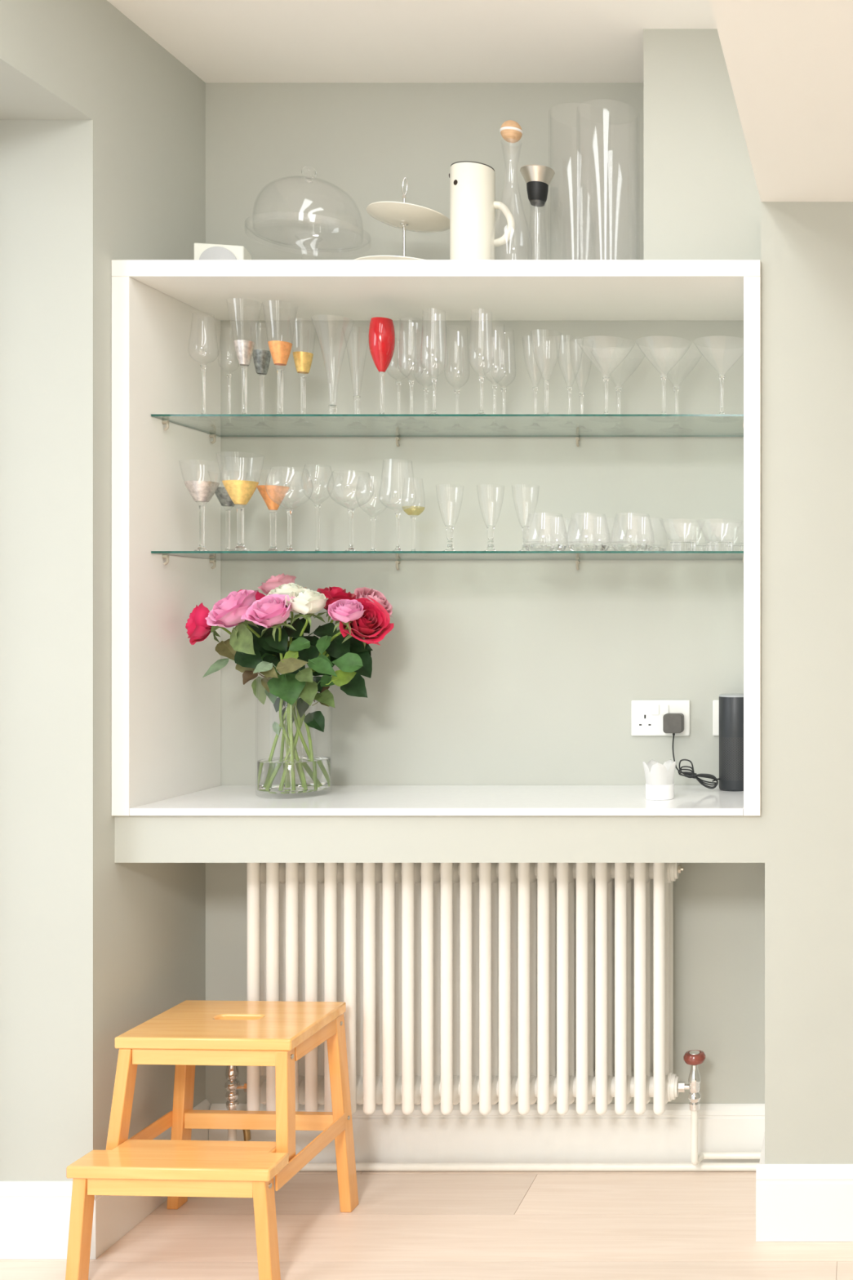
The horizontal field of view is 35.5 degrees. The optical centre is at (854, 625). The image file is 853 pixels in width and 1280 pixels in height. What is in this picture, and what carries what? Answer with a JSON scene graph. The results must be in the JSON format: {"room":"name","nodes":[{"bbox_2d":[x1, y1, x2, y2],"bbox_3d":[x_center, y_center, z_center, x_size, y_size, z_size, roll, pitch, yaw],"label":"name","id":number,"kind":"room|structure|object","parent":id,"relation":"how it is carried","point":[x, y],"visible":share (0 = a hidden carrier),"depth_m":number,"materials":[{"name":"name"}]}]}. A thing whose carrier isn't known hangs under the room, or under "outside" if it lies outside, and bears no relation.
{"room":"dining room","nodes":[
{"label":"dining room","id":0,"kind":"room"},
{"bbox_2d":[0,0,205,1181],"bbox_3d":[-1.762,-0.007,0.309,0.300,2.683,6.600,0,0,0],"label":"wall","id":1,"kind":"structure","parent":0,"point":[103,128],"depth_m":2.53,"materials":[{"name":"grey paint"}]},
{"bbox_2d":[0,1181,99,1259],"bbox_3d":[-1.726,1.255,2.526,0.257,0.157,0.016,0,0,0],"label":"baseboard reveal","id":2,"kind":"structure","parent":1,"relation":"attached to","point":[35,1215],"depth_m":2.52,"materials":[{"name":"white paint"}]},
{"bbox_2d":[90,1098,210,1259],"bbox_3d":[-1.604,1.255,2.746,0.016,0.157,0.455,0,0,0],"label":"baseboard","id":3,"kind":"structure","parent":1,"relation":"attached to","point":[114,1216],"depth_m":2.61,"materials":[{"name":"white paint"}]},
{"bbox_2d":[106,0,716,82],"bbox_3d":[0.544,-1.424,0.309,4.912,0.150,6.600,0,0,0],"label":"ceiling","id":4,"kind":"structure","parent":0,"point":[219,41],"depth_m":2.74,"materials":[{"name":"white paint"}]},
{"bbox_2d":[0,1171,852,1279],"bbox_3d":[0.519,1.359,0.160,4.962,0.050,6.898,0,0,0],"label":"floor","id":5,"kind":"structure","parent":0,"point":[403,1225],"depth_m":2.62,"materials":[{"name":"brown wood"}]},
{"bbox_2d":[65,1000,358,1279],"bbox_3d":[-1.362,1.099,2.575,0.429,0.470,0.383,0,0,2],"label":"step stool","id":6,"kind":"object","parent":5,"relation":"on","point":[189,1033],"visible":1,"depth_m":2.51,"materials":[{"name":"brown wood"}]},
{"bbox_2d":[227,1109,759,1171],"bbox_3d":[-0.856,1.245,2.897,1.286,0.174,0.079,0,0,0],"label":"pipe","id":7,"kind":"object","parent":5,"relation":"on","point":[232,1134],"visible":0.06,"depth_m":2.92,"materials":[{"name":"white metal"}]},
{"bbox_2d":[224,1065,246,1110],"bbox_3d":[-1.475,1.101,2.868,0.062,0.115,0.033,0,0,0],"label":"radiator valve","id":8,"kind":"object","parent":7,"relation":"attached to","point":[233,1085],"visible":0.83,"depth_m":2.86,"materials":[{"name":"silver metal"}]},
{"bbox_2d":[242,1129,250,1141],"bbox_3d":[-1.459,1.212,2.870,0.044,0.044,0.015,0,0,0],"label":"pipe","id":9,"kind":"object","parent":7,"relation":"attached to","point":[246,1133],"visible":0.32,"depth_m":2.86,"materials":[{"name":"gold metal"}]},
{"bbox_2d":[114,201,852,1164],"bbox_3d":[0.694,0.205,2.792,4.612,2.258,0.365,0,0,0],"label":"wall","id":10,"kind":"structure","parent":0,"point":[802,834],"depth_m":2.61,"materials":[{"name":"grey paint"}]},
{"bbox_2d":[111,259,760,815],"bbox_3d":[-0.907,-0.191,2.785,1.408,1.207,0.378,0,0,0],"label":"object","id":11,"kind":"object","parent":10,"relation":"attached to","point":[167,315],"visible":0.98,"depth_m":2.68,"materials":[{"name":"white wood"}]},
{"bbox_2d":[193,242,251,259],"bbox_3d":[-1.470,-0.834,2.786,0.106,0.089,0.076,0,0,-13],"label":"radio","id":12,"kind":"object","parent":11,"relation":"on","point":[201,251],"visible":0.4,"depth_m":2.75,"materials":[{"name":"white plastic"}]},
{"bbox_2d":[199,246,236,259],"bbox_3d":[-1.462,-0.830,2.751,0.082,0.082,0.005,0,0,-13],"label":"speaker grille","id":13,"kind":"object","parent":12,"relation":"attached to","point":[205,252],"depth_m":2.75,"materials":[{"name":"grey plastic"}]},
{"bbox_2d":[354,177,449,259],"bbox_3d":[-1.054,-0.923,2.805,0.242,0.257,0.242,0,0,0],"label":"cake stand","id":14,"kind":"object","parent":11,"relation":"on","point":[403,215],"visible":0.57,"depth_m":2.77,"materials":[{"name":"white ceramic"}]},
{"bbox_2d":[151,413,743,436],"bbox_3d":[-0.906,-0.470,2.822,1.331,0.005,0.292,0,0,0],"label":"glass shelf","id":15,"kind":"object","parent":11,"relation":"on","point":[219,424],"visible":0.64,"depth_m":2.81,"materials":[{"name":"clear glass"}]},
{"bbox_2d":[200,364,206,413],"bbox_3d":[-1.495,-0.594,2.750,0.063,0.243,0.063,0,0,20],"label":"champagne flute","id":16,"kind":"object","parent":15,"relation":"on","point":[202,366],"visible":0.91,"depth_m":2.75,"materials":[{"name":"clear glass"}]},
{"bbox_2d":[226,373,231,413],"bbox_3d":[-1.494,-0.594,2.860,0.055,0.243,0.055,0,0,0],"label":"champagne flute","id":17,"kind":"object","parent":15,"relation":"on","point":[228,375],"visible":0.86,"depth_m":2.86,"materials":[{"name":"clear glass"}]},
{"bbox_2d":[233,339,255,413],"bbox_3d":[-1.401,-0.608,2.750,0.072,0.270,0.072,0,0,0],"label":"glass","id":18,"kind":"object","parent":15,"relation":"on","point":[244,349],"visible":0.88,"depth_m":2.74,"materials":[{"name":"white"}]},
{"bbox_2d":[252,349,271,413],"bbox_3d":[-1.416,-0.595,2.860,0.052,0.245,0.052,0,0,0],"label":"glass","id":19,"kind":"object","parent":15,"relation":"on","point":[261,357],"visible":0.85,"depth_m":2.85,"materials":[{"name":"grey glass"}]},
{"bbox_2d":[267,340,292,413],"bbox_3d":[-1.319,-0.605,2.750,0.075,0.265,0.075,0,0,0],"label":"glass","id":20,"kind":"object","parent":15,"relation":"on","point":[280,351],"visible":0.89,"depth_m":2.74,"materials":[{"name":"orange glass"}]},
{"bbox_2d":[293,351,313,413],"bbox_3d":[-1.297,-0.595,2.816,0.059,0.244,0.059,0,0,0],"label":"glass","id":21,"kind":"object","parent":15,"relation":"on","point":[303,360],"visible":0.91,"depth_m":2.81,"materials":[{"name":"yellow"}]},
{"bbox_2d":[328,404,337,413],"bbox_3d":[-1.198,-0.588,2.750,0.092,0.230,0.092,0,0,0],"label":"flute","id":22,"kind":"object","parent":15,"relation":"on","point":[332,408],"visible":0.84,"depth_m":2.74,"materials":[{"name":"clear glass"}]},
{"bbox_2d":[353,395,360,413],"bbox_3d":[-1.188,-0.590,2.860,0.065,0.235,0.065,0,0,0],"label":"flute","id":23,"kind":"object","parent":15,"relation":"on","point":[356,398],"visible":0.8,"depth_m":2.85,"materials":[{"name":"clear glass"}]},
{"bbox_2d":[368,316,395,413],"bbox_3d":[-1.085,-0.588,2.750,0.058,0.230,0.058,0,0,0],"label":"champagne flute","id":24,"kind":"object","parent":15,"relation":"on","point":[381,335],"visible":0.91,"depth_m":2.73,"materials":[{"name":"red glass"}]},
{"bbox_2d":[368,316,395,372],"bbox_3d":[-1.085,-0.643,2.750,0.058,0.120,0.058,0,0,0],"label":"bowl","id":25,"kind":"object","parent":24,"relation":"on","point":[381,335],"depth_m":2.73,"materials":[{"name":"red glass"}]},
{"bbox_2d":[395,381,401,413],"bbox_3d":[-1.088,-0.592,2.860,0.060,0.237,0.060,0,0,0],"label":"wine glass","id":26,"kind":"object","parent":15,"relation":"on","point":[398,383],"visible":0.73,"depth_m":2.86,"materials":[{"name":"white"}]},
{"bbox_2d":[408,380,413,413],"bbox_3d":[-1.027,-0.591,2.776,0.061,0.237,0.061,0,0,0],"label":"glass","id":27,"kind":"object","parent":15,"relation":"on","point":[411,382],"visible":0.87,"depth_m":2.77,"materials":[{"name":"white"}]},
{"bbox_2d":[422,387,428,413],"bbox_3d":[-1.037,-0.590,2.900,0.061,0.234,0.061,0,0,0],"label":"wine glass","id":28,"kind":"object","parent":15,"relation":"on","point":[425,389],"visible":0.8,"depth_m":2.90,"materials":[{"name":"white"}]},
{"bbox_2d":[430,377,437,413],"bbox_3d":[-0.951,-0.593,2.710,0.064,0.240,0.064,0,0,0],"label":"stem","id":29,"kind":"object","parent":15,"relation":"on","point":[433,380],"visible":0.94,"depth_m":2.71,"materials":[{"name":"white"}]},
{"bbox_2d":[453,389,459,413],"bbox_3d":[-0.955,-0.595,2.878,0.060,0.244,0.060,0,0,0],"label":"wine glass","id":30,"kind":"object","parent":15,"relation":"on","point":[456,391],"visible":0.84,"depth_m":2.87,"materials":[{"name":"white"}]},
{"bbox_2d":[477,376,484,413],"bbox_3d":[-0.844,-0.593,2.710,0.064,0.240,0.064,0,0,0],"label":"stem","id":31,"kind":"object","parent":15,"relation":"on","point":[481,378],"visible":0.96,"depth_m":2.71,"materials":[{"name":"white"}]},
{"bbox_2d":[491,384,497,413],"bbox_3d":[-0.859,-0.597,2.860,0.060,0.248,0.060,0,0,0],"label":"wine glass","id":32,"kind":"object","parent":15,"relation":"on","point":[494,386],"visible":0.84,"depth_m":2.86,"materials":[{"name":"white"}]},
{"bbox_2d":[501,387,506,413],"bbox_3d":[-0.849,-0.595,2.900,0.061,0.244,0.061,0,0,0],"label":"wine glass","id":33,"kind":"object","parent":15,"relation":"on","point":[504,389],"visible":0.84,"depth_m":2.90,"materials":[{"name":"white"}]},
{"bbox_2d":[532,386,537,413],"bbox_3d":[-0.762,-0.580,2.860,0.062,0.214,0.062,0,0,0],"label":"champagne flute","id":34,"kind":"object","parent":15,"relation":"on","point":[535,388],"visible":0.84,"depth_m":2.86,"materials":[{"name":"clear glass"}]},
{"bbox_2d":[543,380,548,413],"bbox_3d":[-0.708,-0.573,2.750,0.070,0.200,0.070,0,0,0],"label":"stem","id":35,"kind":"object","parent":15,"relation":"on","point":[545,382],"visible":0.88,"depth_m":2.75,"materials":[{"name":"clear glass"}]},
{"bbox_2d":[566,386,572,413],"bbox_3d":[-0.675,-0.577,2.838,0.067,0.209,0.067,0,0,0],"label":"champagne flute","id":36,"kind":"object","parent":15,"relation":"on","point":[569,388],"visible":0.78,"depth_m":2.83,"materials":[{"name":"clear glass"}]},
{"bbox_2d":[578,392,584,413],"bbox_3d":[-0.660,-0.581,2.900,0.058,0.216,0.058,0,0,0],"label":"champagne flute","id":37,"kind":"object","parent":15,"relation":"on","point":[581,394],"visible":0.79,"depth_m":2.90,"materials":[{"name":"clear glass"}]},
{"bbox_2d":[600,377,611,417],"bbox_3d":[-0.570,-0.562,2.750,0.132,0.178,0.132,0,0,0],"label":"martini glass","id":38,"kind":"object","parent":15,"relation":"on","point":[605,379],"visible":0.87,"depth_m":2.75,"materials":[{"name":"white"}]},
{"bbox_2d":[615,386,622,417],"bbox_3d":[-0.571,-0.566,2.900,0.132,0.187,0.132,0,0,0],"label":"martini glass","id":39,"kind":"object","parent":15,"relation":"on","point":[618,388],"visible":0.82,"depth_m":2.90,"materials":[{"name":"clear glass"}]},
{"bbox_2d":[656,375,671,418],"bbox_3d":[-0.438,-0.562,2.750,0.129,0.178,0.129,0,0,0],"label":"martini glass","id":40,"kind":"object","parent":15,"relation":"on","point":[663,377],"visible":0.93,"depth_m":2.75,"materials":[{"name":"white"}]},
{"bbox_2d":[672,386,679,419],"bbox_3d":[-0.431,-0.566,2.900,0.129,0.187,0.129,0,0,0],"label":"martini glass","id":41,"kind":"object","parent":15,"relation":"on","point":[676,388],"visible":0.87,"depth_m":2.90,"materials":[{"name":"clear glass"}]},
{"bbox_2d":[715,375,728,418],"bbox_3d":[-0.304,-0.562,2.750,0.131,0.178,0.131,0,0,0],"label":"martini glass","id":42,"kind":"object","parent":15,"relation":"on","point":[721,377],"visible":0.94,"depth_m":2.75,"materials":[{"name":"white"}]},
{"bbox_2d":[151,551,743,559],"bbox_3d":[-0.906,-0.164,2.822,1.331,0.005,0.292,0,0,0],"label":"glass shelf","id":43,"kind":"object","parent":11,"relation":"on","point":[216,555],"visible":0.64,"depth_m":2.73,"materials":[{"name":"clear glass"}]},
{"bbox_2d":[183,480,219,551],"bbox_3d":[-1.499,-0.271,2.750,0.092,0.209,0.092,0,0,0],"label":"glass","id":44,"kind":"object","parent":43,"relation":"on","point":[200,491],"visible":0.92,"depth_m":2.74,"materials":[{"name":"white"}]},
{"bbox_2d":[214,486,235,551],"bbox_3d":[-1.496,-0.267,2.860,0.086,0.200,0.086,0,0,0],"label":"glass","id":45,"kind":"object","parent":43,"relation":"on","point":[221,493],"visible":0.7,"depth_m":2.85,"materials":[{"name":"grey"}]},
{"bbox_2d":[222,480,258,551],"bbox_3d":[-1.399,-0.278,2.728,0.099,0.223,0.099,0,0,0],"label":"glass","id":46,"kind":"object","parent":43,"relation":"on","point":[240,491],"visible":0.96,"depth_m":2.72,"materials":[{"name":"yellow"}]},
{"bbox_2d":[257,484,289,551],"bbox_3d":[-1.367,-0.264,2.816,0.095,0.194,0.095,0,0,0],"label":"glass","id":47,"kind":"object","parent":43,"relation":"on","point":[273,495],"visible":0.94,"depth_m":2.81,"materials":[{"name":"orange"}]},
{"bbox_2d":[283,509,294,551],"bbox_3d":[-1.298,-0.264,2.750,0.101,0.194,0.101,0,0,0],"label":"glass","id":48,"kind":"object","parent":43,"relation":"on","point":[289,548],"visible":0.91,"depth_m":2.75,"materials":[{"name":"white"}]},
{"bbox_2d":[314,503,320,551],"bbox_3d":[-1.282,-0.275,2.860,0.074,0.216,0.074,0,0,0],"label":"glass","id":49,"kind":"object","parent":43,"relation":"on","point":[317,505],"visible":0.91,"depth_m":2.86,"materials":[{"name":"white"}]},
{"bbox_2d":[345,508,356,551],"bbox_3d":[-1.156,-0.260,2.750,0.101,0.186,0.101,0,0,0],"label":"glass","id":50,"kind":"object","parent":43,"relation":"on","point":[350,548],"visible":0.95,"depth_m":2.75,"materials":[{"name":"white"}]},
{"bbox_2d":[369,516,377,551],"bbox_3d":[-1.149,-0.260,2.860,0.079,0.187,0.079,0,0,20],"label":"glass","id":51,"kind":"object","parent":43,"relation":"on","point":[372,518],"visible":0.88,"depth_m":2.86,"materials":[{"name":"white"}]},
{"bbox_2d":[392,511,402,551],"bbox_3d":[-1.049,-0.273,2.750,0.080,0.212,0.080,0,0,0],"label":"glass","id":52,"kind":"object","parent":43,"relation":"on","point":[397,514],"visible":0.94,"depth_m":2.75,"materials":[{"name":"white"}]},
{"bbox_2d":[410,516,416,551],"bbox_3d":[-1.053,-0.259,2.860,0.053,0.185,0.053,0,0,0],"label":"wine glass","id":53,"kind":"object","parent":43,"relation":"on","point":[413,518],"visible":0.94,"depth_m":2.86,"materials":[{"name":"white"}]},
{"bbox_2d":[443,525,455,551],"bbox_3d":[-0.938,-0.246,2.776,0.063,0.158,0.063,0,0,0],"label":"goblet","id":54,"kind":"object","parent":43,"relation":"on","point":[449,528],"visible":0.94,"depth_m":2.77,"materials":[{"name":"clear glass"}]},
{"bbox_2d":[484,525,496,551],"bbox_3d":[-0.843,-0.246,2.776,0.063,0.158,0.063,0,0,0],"label":"goblet","id":55,"kind":"object","parent":43,"relation":"on","point":[490,528],"visible":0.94,"depth_m":2.77,"materials":[{"name":"clear glass"}]},
{"bbox_2d":[519,525,529,551],"bbox_3d":[-0.762,-0.246,2.776,0.063,0.158,0.063,0,0,0],"label":"goblet","id":56,"kind":"object","parent":43,"relation":"on","point":[525,528],"visible":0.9,"depth_m":2.77,"materials":[{"name":"clear glass"}]},
{"bbox_2d":[524,542,566,551],"bbox_3d":[-0.709,-0.212,2.750,0.100,0.090,0.100,0,0,0],"label":"tumbler","id":57,"kind":"object","parent":43,"relation":"on","point":[536,546],"visible":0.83,"depth_m":2.72,"materials":[{"name":"clear glass"}]},
{"bbox_2d":[564,546,571,551],"bbox_3d":[-0.705,-0.212,2.860,0.104,0.090,0.104,0,0,0],"label":"tumbler","id":58,"kind":"object","parent":43,"relation":"on","point":[566,548],"visible":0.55,"depth_m":2.82,"materials":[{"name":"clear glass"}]},
{"bbox_2d":[568,542,608,551],"bbox_3d":[-0.610,-0.212,2.750,0.100,0.090,0.100,0,0,0],"label":"tumbler","id":59,"kind":"object","parent":43,"relation":"on","point":[580,546],"visible":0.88,"depth_m":2.72,"materials":[{"name":"clear glass"}]},
{"bbox_2d":[606,546,615,551],"bbox_3d":[-0.603,-0.212,2.860,0.104,0.090,0.104,0,0,0],"label":"tumbler","id":60,"kind":"object","parent":43,"relation":"on","point":[610,548],"visible":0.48,"depth_m":2.83,"materials":[{"name":"clear glass"}]},
{"bbox_2d":[650,546,666,551],"bbox_3d":[-0.497,-0.212,2.860,0.104,0.090,0.104,0,0,0],"label":"tumbler","id":61,"kind":"object","parent":43,"relation":"on","point":[654,548],"visible":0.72,"depth_m":2.83,"materials":[{"name":"clear glass"}]},
{"bbox_2d":[670,541,695,551],"bbox_3d":[-0.394,-0.204,2.750,0.105,0.075,0.105,0,0,0],"label":"tumbler","id":62,"kind":"object","parent":43,"relation":"on","point":[676,545],"visible":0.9,"depth_m":2.73,"materials":[{"name":"clear glass"}]},
{"bbox_2d":[695,544,706,551],"bbox_3d":[-0.380,-0.204,2.860,0.109,0.075,0.109,0,0,0],"label":"tumbler","id":63,"kind":"object","parent":43,"relation":"on","point":[698,547],"visible":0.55,"depth_m":2.83,"materials":[{"name":"clear glass"}]},
{"bbox_2d":[706,541,732,551],"bbox_3d":[-0.309,-0.204,2.750,0.105,0.075,0.105,0,0,0],"label":"tumbler","id":64,"kind":"object","parent":43,"relation":"on","point":[713,545],"visible":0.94,"depth_m":2.73,"materials":[{"name":"clear glass"}]},
{"bbox_2d":[732,544,743,551],"bbox_3d":[-0.291,-0.204,2.860,0.109,0.075,0.109,0,0,0],"label":"tumbler","id":65,"kind":"object","parent":43,"relation":"on","point":[735,547],"visible":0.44,"depth_m":2.83,"materials":[{"name":"clear glass"}]},
{"bbox_2d":[448,160,515,259],"bbox_3d":[-0.857,-0.920,2.748,0.136,0.251,0.099,0,0,-30],"label":"jug","id":66,"kind":"object","parent":11,"relation":"on","point":[473,204],"visible":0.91,"depth_m":2.70,"materials":[{"name":"white ceramic"}]},
{"bbox_2d":[499,120,523,142],"bbox_3d":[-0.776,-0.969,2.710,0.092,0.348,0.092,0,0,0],"label":"stopper","id":67,"kind":"object","parent":11,"relation":"on","point":[510,131],"visible":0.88,"depth_m":2.69,"materials":[{"name":"orange wood"}]},
{"bbox_2d":[520,164,555,206],"bbox_3d":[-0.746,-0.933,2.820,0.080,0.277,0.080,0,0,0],"label":"stopper","id":68,"kind":"object","parent":11,"relation":"on","point":[538,178],"visible":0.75,"depth_m":2.80,"materials":[{"name":"silver metal"}]},
{"bbox_3d":[-1.277,-0.859,2.805,0.269,0.130,0.269,0,0,0],"label":"cake stand","id":69,"kind":"object","parent":11,"relation":"on","visible":0},
{"bbox_2d":[301,165,316,182],"bbox_3d":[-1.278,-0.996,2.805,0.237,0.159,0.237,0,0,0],"label":"knob","id":70,"kind":"object","parent":69,"relation":"on","point":[309,173],"visible":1,"depth_m":2.80,"materials":[{"name":"white"}]},
{"bbox_2d":[129,785,743,815],"bbox_3d":[-0.906,0.405,2.785,1.332,0.016,0.378,0,0,0],"label":"countertop","id":71,"kind":"structure","parent":10,"relation":"on","point":[221,800],"depth_m":2.68,"materials":[{"name":"white stone"}]},
{"bbox_2d":[642,759,675,800],"bbox_3d":[-0.444,0.353,2.741,0.076,0.086,0.075,0,0,0],"label":"candle holder","id":72,"kind":"object","parent":71,"relation":"on","point":[660,778],"visible":1,"depth_m":2.72,"materials":[{"name":"white ceramic"}]},
{"bbox_2d":[645,782,674,800],"bbox_3d":[-0.445,0.379,2.743,0.065,0.034,0.065,0,0,0],"label":"cup","id":73,"kind":"object","parent":72,"relation":"on","point":[654,791],"depth_m":2.71,"materials":[{"name":"white ceramic"}]},
{"bbox_2d":[719,693,743,791],"bbox_3d":[-0.286,0.281,2.900,0.083,0.230,0.083,0,0,0],"label":"smart speaker","id":74,"kind":"object","parent":71,"relation":"on","point":[731,705],"visible":0.72,"depth_m":2.86},
{"bbox_2d":[719,736,743,780],"bbox_3d":[-0.286,0.319,2.900,0.082,0.102,0.082,0,0,0],"label":"speaker grille","id":75,"kind":"object","parent":74,"relation":"attached to","point":[731,748],"depth_m":2.86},
{"bbox_2d":[690,1110,760,1165],"bbox_3d":[-0.302,1.231,2.896,0.178,0.146,0.076,0,0,0],"label":"pipe","id":76,"kind":"object","parent":10,"relation":"attached to","point":[696,1158],"visible":0.98,"depth_m":2.92,"materials":[{"name":"white metal"}]},
{"bbox_2d":[759,1133,764,1164],"bbox_3d":[-0.203,1.254,2.783,0.018,0.160,0.348,0,0,0],"label":"baseboard","id":77,"kind":"structure","parent":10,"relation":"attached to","point":[762,1153],"depth_m":2.67,"materials":[{"name":"white paint"}]},
{"bbox_2d":[755,1164,852,1241],"bbox_3d":[1.394,1.254,2.600,3.212,0.160,0.018,0,0,0],"label":"baseboard","id":78,"kind":"structure","parent":10,"relation":"attached to","point":[795,1202],"depth_m":2.59,"materials":[{"name":"white paint"}]},
{"bbox_2d":[205,82,764,1105],"bbox_3d":[0.544,-0.007,3.292,4.912,2.683,0.635,0,0,0],"label":"wall","id":79,"kind":"structure","parent":0,"point":[486,672],"depth_m":2.97,"materials":[{"name":"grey paint"}]},
{"bbox_2d":[246,862,684,1115],"bbox_3d":[-0.926,0.844,2.868,1.035,0.606,0.150,0,0,0],"label":"radiator","id":80,"kind":"object","parent":79,"relation":"attached to","point":[468,984],"visible":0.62,"depth_m":2.80,"materials":[{"name":"metal"}]},
{"bbox_2d":[677,1049,705,1111],"bbox_3d":[-0.388,1.089,2.868,0.065,0.138,0.053,0,0,0],"label":"radiator valve","id":81,"kind":"object","parent":80,"relation":"attached to","point":[694,1058],"visible":1,"depth_m":2.86,"materials":[{"name":"silver metal"}]},
{"bbox_2d":[208,1103,764,1162],"bbox_3d":[-0.895,1.260,2.966,1.400,0.146,0.016,0,0,0],"label":"baseboard","id":82,"kind":"structure","parent":79,"relation":"attached to","point":[378,1137],"depth_m":2.96,"materials":[{"name":"white paint"}]},
{"bbox_2d":[631,699,689,736],"bbox_3d":[-0.480,0.229,2.968,0.146,0.089,0.012,0,0,0],"label":"wall socket","id":83,"kind":"object","parent":79,"relation":"attached to","point":[646,715],"visible":0.82,"depth_m":2.96,"materials":[{"name":"white plastic"}]},
{"bbox_2d":[651,704,658,715],"bbox_3d":[-0.492,0.209,2.963,0.018,0.025,0.004,0,0,0],"label":"rocker switch","id":84,"kind":"object","parent":83,"relation":"attached to","point":[655,708],"depth_m":2.96,"materials":[{"name":"white plastic"}]},
{"bbox_2d":[661,704,668,715],"bbox_3d":[-0.468,0.209,2.963,0.018,0.025,0.004,0,0,0],"label":"rocker switch","id":85,"kind":"object","parent":83,"relation":"attached to","point":[664,708],"depth_m":2.96,"materials":[{"name":"white plastic"}]},
{"bbox_2d":[662,713,719,789],"bbox_3d":[-0.399,0.303,2.900,0.182,0.172,0.091,0,0,28],"label":"power adapter","id":86,"kind":"object","parent":83,"relation":"attached to","point":[673,723],"visible":0.97,"depth_m":2.93,"materials":[{"name":"black plastic"}]},
{"bbox_2d":[712,699,719,736],"bbox_3d":[-0.278,0.229,2.968,0.146,0.089,0.012,0,0,0],"label":"wall socket","id":87,"kind":"object","parent":79,"relation":"attached to","point":[716,702],"visible":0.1,"depth_m":2.96,"materials":[{"name":"white plastic"}]},
{"bbox_2d":[643,28,760,259],"bbox_3d":[1.262,-1.071,2.840,3.476,0.555,0.269,0,0,0],"label":"wall","id":88,"kind":"structure","parent":0,"point":[702,201],"depth_m":2.71,"materials":[{"name":"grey paint"}]},
{"bbox_2d":[710,0,852,201],"bbox_3d":[1.367,-1.137,0.157,3.265,0.425,5.096,0,0,0],"label":"ceiling","id":89,"kind":"structure","parent":0,"point":[789,63],"depth_m":2.07,"materials":[{"name":"white paint"}]},
{"bbox_3d":[-1.314,0.258,2.809,0.163,0.277,0.163,0,0,0],"label":"glass vase","id":90,"kind":"object","parent":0,"visible":0},
{"bbox_2d":[185,602,313,759],"bbox_3d":[-1.403,0.165,2.795,0.296,0.437,0.101,0,0,-13],"label":"rose","id":91,"kind":"object","parent":90,"relation":"in","point":[198,630],"visible":0.74,"depth_m":2.76,"materials":[{"name":"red plant"}]},
{"bbox_2d":[204,588,310,758],"bbox_3d":[-1.349,0.150,2.753,0.251,0.467,0.127,0,0,-34],"label":"rose","id":92,"kind":"object","parent":90,"relation":"in","point":[227,612],"visible":0.89,"depth_m":2.71,"materials":[{"name":"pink plant"}]},
{"bbox_2d":[225,589,298,759],"bbox_3d":[-1.373,0.149,2.827,0.210,0.468,0.087,0,0,4],"label":"rose","id":93,"kind":"object","parent":90,"relation":"in","point":[259,596],"visible":0.14,"depth_m":2.81,"materials":[{"name":"green plant"}]},
{"bbox_2d":[240,593,308,746],"bbox_3d":[-1.318,0.155,2.734,0.142,0.456,0.191,0,0,-21],"label":"rose","id":94,"kind":"object","parent":90,"relation":"in","point":[272,611],"visible":0.99,"depth_m":2.69,"materials":[{"name":"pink plant"}]},
{"bbox_2d":[235,582,337,759],"bbox_3d":[-1.320,0.141,2.784,0.214,0.483,0.113,0,0,-25],"label":"rose","id":95,"kind":"object","parent":90,"relation":"in","point":[260,691],"visible":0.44,"depth_m":2.78,"materials":[{"name":"green plant"}]},
{"bbox_2d":[257,573,318,760],"bbox_3d":[-1.340,0.129,2.820,0.152,0.506,0.083,0,0,34],"label":"rose","id":96,"kind":"object","parent":90,"relation":"in","point":[272,583],"visible":0.38,"depth_m":2.81,"materials":[{"name":"green plant"}]},
{"bbox_2d":[257,755,330,793],"bbox_3d":[-1.314,0.350,2.809,0.156,0.072,0.156,0,0,0],"label":"water","id":97,"kind":"object","parent":90,"relation":"in","point":[277,775],"visible":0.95,"depth_m":2.75,"materials":[{"name":"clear liquid"}]},
{"bbox_2d":[264,587,334,759],"bbox_3d":[-1.267,0.148,2.739,0.159,0.469,0.102,0,0,32],"label":"rose","id":98,"kind":"object","parent":90,"relation":"in","point":[306,602],"visible":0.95,"depth_m":2.73,"materials":[{"name":"green plant"}]},
{"bbox_2d":[284,586,355,758],"bbox_3d":[-1.261,0.144,2.855,0.170,0.476,0.115,0,0,0],"label":"rose","id":99,"kind":"object","parent":90,"relation":"in","point":[334,594],"visible":0.3,"depth_m":2.84,"materials":[{"name":"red plant"}]},
{"bbox_2d":[284,599,367,759],"bbox_3d":[-1.222,0.162,2.747,0.254,0.443,0.116,0,0,38],"label":"rose","id":100,"kind":"object","parent":90,"relation":"in","point":[351,682],"visible":0.97,"depth_m":2.70,"materials":[{"name":"green plant"}]},
{"bbox_2d":[268,586,392,759],"bbox_3d":[-1.235,0.146,2.827,0.289,0.474,0.102,0,0,0],"label":"rose","id":101,"kind":"object","parent":90,"relation":"in","point":[356,646],"visible":0.41,"depth_m":2.81,"materials":[{"name":"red plant"}]},
{"bbox_2d":[280,597,394,758],"bbox_3d":[-1.227,0.158,2.771,0.298,0.450,0.125,0,0,6],"label":"rose","id":102,"kind":"object","parent":90,"relation":"in","point":[374,625],"visible":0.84,"depth_m":2.77,"materials":[{"name":"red plant"}]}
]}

